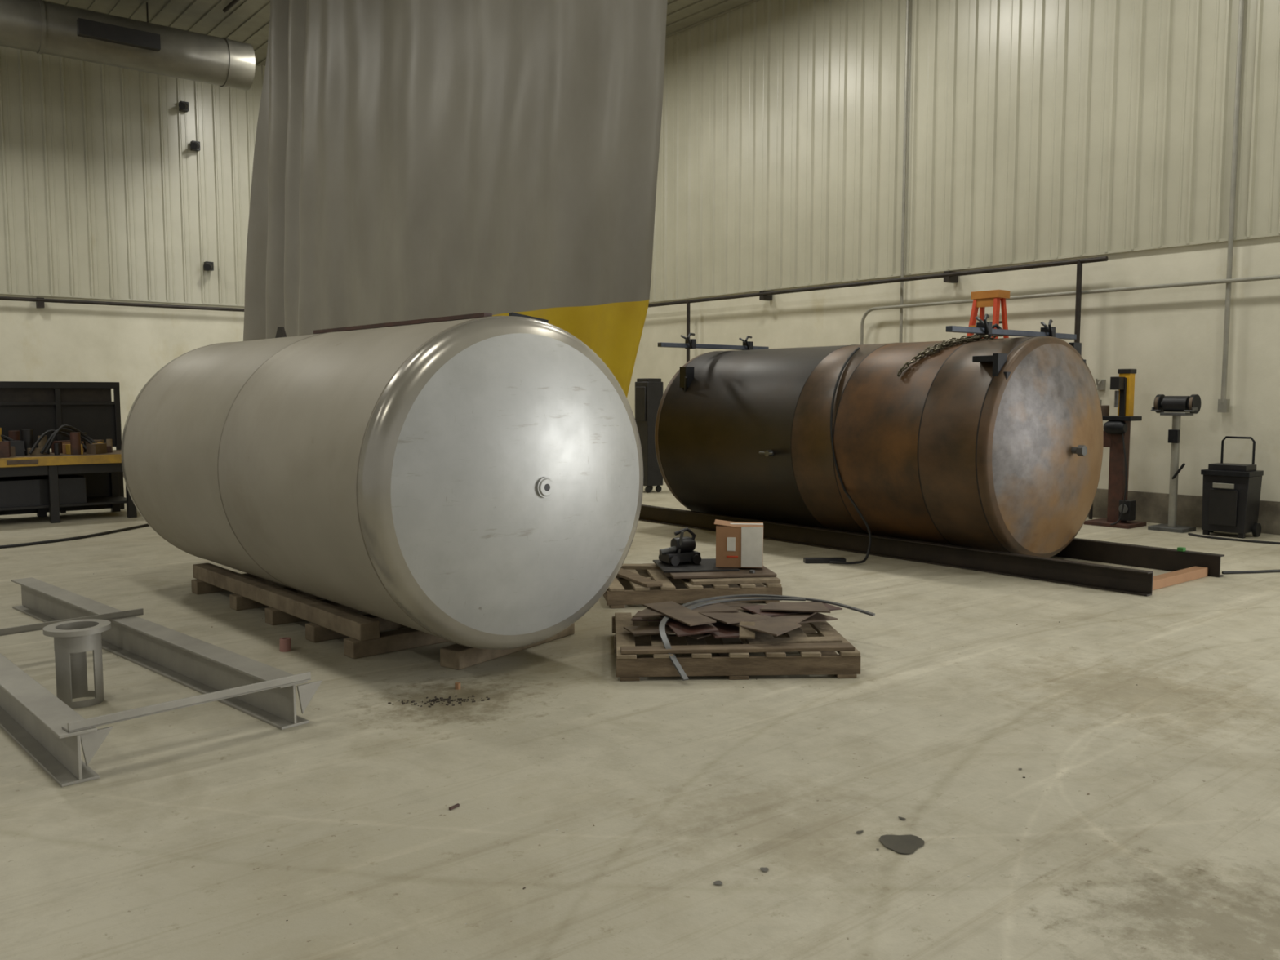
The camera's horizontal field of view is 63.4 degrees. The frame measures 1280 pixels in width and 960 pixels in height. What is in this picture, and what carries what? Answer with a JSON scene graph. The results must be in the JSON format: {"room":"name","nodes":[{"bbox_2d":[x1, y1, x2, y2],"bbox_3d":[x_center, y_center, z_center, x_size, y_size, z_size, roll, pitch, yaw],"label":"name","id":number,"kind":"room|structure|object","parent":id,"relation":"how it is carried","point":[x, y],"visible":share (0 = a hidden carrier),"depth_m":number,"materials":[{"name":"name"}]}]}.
{"room":"metal workshop","nodes":[
{"label":"metal workshop","id":0,"kind":"room"},
{"bbox_2d":[0,45,265,452],"bbox_3d":[-11.322,-3.610,15.906,20.800,7.450,0.252,-4,6,-39],"label":"wall","id":1,"kind":"structure","parent":0,"point":[105,196],"depth_m":17.67,"materials":[{"name":"metal"}]},
{"bbox_2d":[0,296,244,311],"bbox_3d":[-11.370,-2.796,15.716,20.200,0.160,0.130,-4,6,-39],"label":"pipe rail","id":2,"kind":"object","parent":1,"relation":"attached to","point":[39,301],"visible":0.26,"depth_m":17.57,"materials":[{"name":"black metal"}]},
{"bbox_2d":[178,101,188,112],"bbox_3d":[-7.953,-6.514,18.075,0.160,0.173,0.292,-2,5,-21],"label":"floodlight","id":3,"kind":"object","parent":1,"relation":"attached to","point":[183,105],"visible":1,"depth_m":18.05,"materials":[{"name":"black metal"}]},
{"bbox_2d":[190,140,199,151],"bbox_3d":[-7.822,-5.875,18.235,0.160,0.173,0.292,-2,5,-21],"label":"floodlight","id":4,"kind":"object","parent":1,"relation":"attached to","point":[194,145],"visible":1,"depth_m":18.18,"materials":[{"name":"black metal"}]},
{"bbox_2d":[204,261,213,271],"bbox_3d":[-7.697,-3.811,18.509,0.160,0.173,0.292,-2,5,-21],"label":"floodlight","id":5,"kind":"object","parent":1,"relation":"attached to","point":[208,266],"visible":1,"depth_m":18.46,"materials":[{"name":"black metal"}]},
{"bbox_2d":[43,0,759,66],"bbox_3d":[-2.256,-6.482,4.472,20.800,0.224,28.600,-4,6,-39],"label":"ceiling","id":6,"kind":"structure","parent":0,"point":[247,21],"depth_m":16.43,"materials":[{"name":"grey metal"}]},
{"bbox_2d":[0,0,255,90],"bbox_3d":[-11.980,-6.480,12.263,14.500,1.045,0.835,-4,6,-39],"label":"ventilation duct","id":7,"kind":"object","parent":6,"relation":"hanging from","point":[37,26],"visible":1,"depth_m":15.43,"materials":[{"name":"silver metal"}]},
{"bbox_2d":[222,0,667,397],"bbox_3d":[-3.016,-3.297,12.250,0.412,7.374,10.822,-4,6,-39],"label":"curtain","id":8,"kind":"object","parent":6,"relation":"hanging from","point":[414,159],"visible":0.55,"depth_m":10.90,"materials":[{"name":"grey fabric"}]},
{"bbox_2d":[0,477,1279,959],"bbox_3d":[-2.256,1.129,5.108,20.800,0.200,28.600,-4,6,-39],"label":"floor","id":9,"kind":"structure","parent":0,"point":[200,833],"depth_m":3.85,"materials":[{"name":"concrete"}]},
{"bbox_2d":[0,381,124,512],"bbox_3d":[-7.586,-0.353,12.042,2.860,1.580,0.100,-4,6,-39],"label":"storage rack","id":10,"kind":"object","parent":9,"relation":"on","point":[88,407],"visible":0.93,"depth_m":12.49,"materials":[{"name":"black metal"}]},
{"bbox_2d":[0,449,137,523],"bbox_3d":[-7.290,0.112,11.556,3.000,0.755,0.946,-4,6,-39],"label":"workbench","id":11,"kind":"object","parent":9,"relation":"on","point":[53,484],"visible":0.75,"depth_m":11.76,"materials":[{"name":"yellow paint"}]},
{"bbox_2d":[0,424,112,457],"bbox_3d":[-7.280,-0.439,11.505,2.670,0.348,0.839,-4,6,-39],"label":"clutter","id":12,"kind":"object","parent":11,"relation":"on","point":[79,442],"visible":1,"depth_m":11.77,"materials":[{"name":"brown metal"}]},
{"bbox_2d":[0,524,149,548],"bbox_3d":[-6.049,0.579,10.316,0.918,0.028,3.044,4,7,43],"label":"air hose","id":13,"kind":"object","parent":9,"relation":"on","point":[144,525],"visible":0.77,"depth_m":10.26,"materials":[{"name":"black rubber"}]},
{"bbox_2d":[42,618,111,708],"bbox_3d":[-2.634,0.864,4.868,0.280,0.368,0.280,3,6,34],"label":"pipe fitting","id":14,"kind":"object","parent":9,"relation":"on","point":[73,639],"visible":0.92,"depth_m":4.82,"materials":[{"name":"grey metal"}]},
{"bbox_2d":[0,577,322,786],"bbox_3d":[-3.221,0.889,5.387,3.754,0.232,1.359,5,7,43],"label":"frame","id":15,"kind":"object","parent":9,"relation":"on","point":[47,729],"visible":1,"depth_m":4.69,"materials":[{"name":"grey metal"}]},
{"bbox_2d":[279,637,291,652],"bbox_3d":[-2.006,0.931,5.864,0.064,0.070,0.064,-4,6,-39],"label":"tape roll","id":16,"kind":"object","parent":9,"relation":"on","point":[285,644],"visible":1,"depth_m":5.84,"materials":[{"name":"red"}]},
{"bbox_2d":[191,562,574,670],"bbox_3d":[-1.778,0.785,6.854,1.275,0.195,3.215,-4,6,-42],"label":"timber skid","id":17,"kind":"object","parent":9,"relation":"on","point":[329,620],"visible":0.54,"depth_m":6.11,"materials":[{"name":"brown wood"}]},
{"bbox_2d":[120,312,643,649],"bbox_3d":[-1.883,-0.134,6.720,1.718,1.795,4.273,-4,6,-42],"label":"tank","id":18,"kind":"object","parent":17,"relation":"on","point":[473,480],"visible":1,"depth_m":5.25,"materials":[{"name":"silver metal"}]},
{"bbox_2d":[635,377,662,493],"bbox_3d":[0.125,-0.655,15.241,0.320,1.670,0.300,-4,6,-39],"label":"tall cabinet","id":19,"kind":"object","parent":9,"relation":"on","point":[648,391],"visible":0.8,"depth_m":15.10,"materials":[{"name":"metal"}]},
{"bbox_2d":[603,563,782,608],"bbox_3d":[0.312,0.742,7.585,1.220,0.160,1.009,-1,5,-8],"label":"pallet","id":20,"kind":"object","parent":9,"relation":"on","point":[644,583],"visible":0.51,"depth_m":7.15,"materials":[{"name":"brown wood"}]},
{"bbox_2d":[653,558,777,578],"bbox_3d":[0.531,0.640,7.586,0.785,0.037,0.660,-1,5,-8],"label":"steel plate","id":21,"kind":"object","parent":20,"relation":"on","point":[706,568],"visible":0.85,"depth_m":7.40,"materials":[{"name":"brown metal"}]},
{"bbox_2d":[658,527,701,565],"bbox_3d":[0.285,0.484,7.677,0.303,0.264,0.210,-2,5,-25],"label":"power tool","id":22,"kind":"object","parent":21,"relation":"on","point":[682,548],"visible":1,"depth_m":7.64,"materials":[{"name":"plastic"}]},
{"bbox_2d":[714,519,763,568],"bbox_3d":[0.724,0.464,7.601,0.354,0.317,0.270,1,5,6],"label":"cardboard box","id":23,"kind":"object","parent":21,"relation":"on","point":[738,544],"visible":1,"depth_m":7.47,"materials":[{"name":"brown cardboard"}]},
{"bbox_2d":[612,613,861,681],"bbox_3d":[0.480,0.895,5.766,1.250,0.157,1.028,0,5,-3],"label":"pallet","id":24,"kind":"object","parent":9,"relation":"on","point":[818,655],"visible":0.75,"depth_m":5.28,"materials":[{"name":"brown wood"}]},
{"bbox_2d":[623,594,875,680],"bbox_3d":[0.615,0.832,5.781,1.419,0.229,0.973,-2,5,-22],"label":"plates","id":25,"kind":"object","parent":24,"relation":"on","point":[704,619],"visible":1,"depth_m":5.69,"materials":[{"name":"brown metal"}]},
{"bbox_2d":[713,768,1022,884],"bbox_3d":[0.904,1.161,3.472,1.574,0.001,0.254,-4,6,-39],"label":"oil stain","id":26,"kind":"object","parent":9,"relation":"on","point":[906,844],"visible":1,"depth_m":3.35,"materials":[{"name":"black liquid"}]},
{"bbox_2d":[638,504,1224,596],"bbox_3d":[2.151,0.496,10.265,1.300,0.205,6.300,-4,6,-39],"label":"steel skid","id":27,"kind":"object","parent":9,"relation":"on","point":[1184,566],"visible":0.6,"depth_m":8.68,"materials":[{"name":"dark steel"},{"name":"wood"}]},
{"bbox_2d":[654,336,1103,557],"bbox_3d":[2.138,-0.380,10.091,1.924,1.866,4.521,-4,6,-39],"label":"tank","id":28,"kind":"object","parent":27,"relation":"on","point":[946,450],"visible":0.93,"depth_m":8.86,"materials":[{"name":"brown metal"}]},
{"bbox_2d":[657,333,768,391],"bbox_3d":[0.830,-1.238,11.140,1.580,0.649,0.166,-4,6,-39],"label":"bar","id":29,"kind":"object","parent":28,"relation":"attached to","point":[686,373],"visible":0.94,"depth_m":10.89,"materials":[{"name":"metal"}]},
{"bbox_2d":[803,346,871,564],"bbox_3d":[1.892,-0.253,9.140,0.489,1.878,1.119,3,6,35],"label":"hose","id":30,"kind":"object","parent":28,"relation":"attached to","point":[806,560],"visible":1,"depth_m":8.97,"materials":[{"name":"rubber"}]},
{"bbox_2d":[897,323,1003,377],"bbox_3d":[2.645,-1.109,8.884,0.891,0.448,0.182,0,5,4],"label":"chain","id":31,"kind":"object","parent":28,"relation":"attached to","point":[940,346],"visible":0.95,"depth_m":8.85,"materials":[{"name":"metal"}]},
{"bbox_2d":[967,289,1009,338],"bbox_3d":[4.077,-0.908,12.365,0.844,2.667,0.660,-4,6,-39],"label":"stool","id":32,"kind":"object","parent":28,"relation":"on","point":[981,300],"visible":0.21,"depth_m":12.26,"materials":[{"name":"wood"}]},
{"bbox_2d":[946,313,1085,380],"bbox_3d":[3.190,-1.081,8.556,1.880,0.532,0.320,-4,6,-39],"label":"bar","id":33,"kind":"object","parent":28,"relation":"attached to","point":[983,327],"visible":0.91,"depth_m":8.29,"materials":[{"name":"metal"}]},
{"bbox_2d":[1084,368,1146,528],"bbox_3d":[5.210,-0.357,11.409,0.456,1.715,0.580,-4,6,-39],"label":"stand","id":34,"kind":"object","parent":9,"relation":"on","point":[1121,513],"visible":0.87,"depth_m":11.30,"materials":[{"name":"black metal"}]},
{"bbox_2d":[1147,394,1200,533],"bbox_3d":[5.660,-0.183,10.975,0.320,1.440,0.420,-4,6,-39],"label":"grinder","id":35,"kind":"object","parent":9,"relation":"on","point":[1176,406],"visible":1,"depth_m":10.93,"materials":[{"name":"metal"}]},
{"bbox_2d":[1200,435,1263,538],"bbox_3d":[6.036,0.064,10.591,0.385,1.011,0.480,-4,6,-39],"label":"toolbox","id":36,"kind":"object","parent":9,"relation":"on","point":[1231,492],"visible":1,"depth_m":10.48,"materials":[{"name":"plastic"}]},
{"bbox_2d":[1187,533,1279,544],"bbox_3d":[6.201,0.605,10.039,1.677,0.022,0.192,4,6,42],"label":"cable","id":37,"kind":"object","parent":9,"relation":"on","point":[1190,534],"visible":1,"depth_m":10.22,"materials":[{"name":"black rubber"}]},
{"bbox_2d":[1222,569,1279,573],"bbox_3d":[5.670,0.759,8.202,1.977,0.022,0.268,1,5,14],"label":"cable","id":38,"kind":"object","parent":9,"relation":"on","point":[1262,571],"visible":1,"depth_m":8.38,"materials":[{"name":"black rubber"}]},
{"bbox_2d":[626,0,1279,502],"bbox_3d":[5.872,-3.232,11.372,0.252,7.450,28.600,-4,6,-39],"label":"wall","id":39,"kind":"structure","parent":0,"point":[1038,131],"depth_m":12.93,"materials":[{"name":"metal"}]},
{"bbox_2d":[648,256,1107,362],"bbox_3d":[1.082,-1.688,17.099,0.210,2.620,13.500,-4,6,-39],"label":"pipe rail","id":40,"kind":"object","parent":39,"relation":"attached to","point":[950,277],"visible":0.52,"depth_m":13.45,"materials":[{"name":"black metal"}]},
{"bbox_2d":[899,0,909,342],"bbox_3d":[3.548,-4.375,13.894,0.044,5.510,0.042,-4,6,-39],"label":"conduit","id":41,"kind":"object","parent":39,"relation":"attached to","point":[907,1],"visible":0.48,"depth_m":13.89,"materials":[{"name":"grey metal"}]},
{"bbox_2d":[860,275,1279,344],"bbox_3d":[5.133,-1.583,12.098,0.042,1.242,6.442,-4,6,-39],"label":"conduit","id":42,"kind":"object","parent":39,"relation":"attached to","point":[1270,277],"visible":0.9,"depth_m":11.91,"materials":[{"name":"grey metal"}]},
{"bbox_2d":[1095,378,1106,390],"bbox_3d":[5.254,-1.143,12.073,0.150,0.190,0.275,-4,6,-39],"label":"bracket","id":43,"kind":"object","parent":39,"relation":"attached to","point":[1101,384],"visible":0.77,"depth_m":12.01,"materials":[{"name":"grey metal"}]},
{"bbox_2d":[1087,488,1279,534],"bbox_3d":[3.283,0.057,14.707,0.024,0.340,20.600,-4,6,-39],"label":"baseboard","id":44,"kind":"structure","parent":39,"relation":"attached to","point":[1150,507],"depth_m":11.51,"materials":[{"name":"grey concrete"}]},
{"bbox_2d":[1217,0,1244,412],"bbox_3d":[6.175,-3.784,10.720,0.075,6.160,0.090,-4,6,-39],"label":"conduit","id":45,"kind":"object","parent":39,"relation":"attached to","point":[1223,403],"visible":1,"depth_m":10.78,"materials":[{"name":"grey metal"}]}
]}

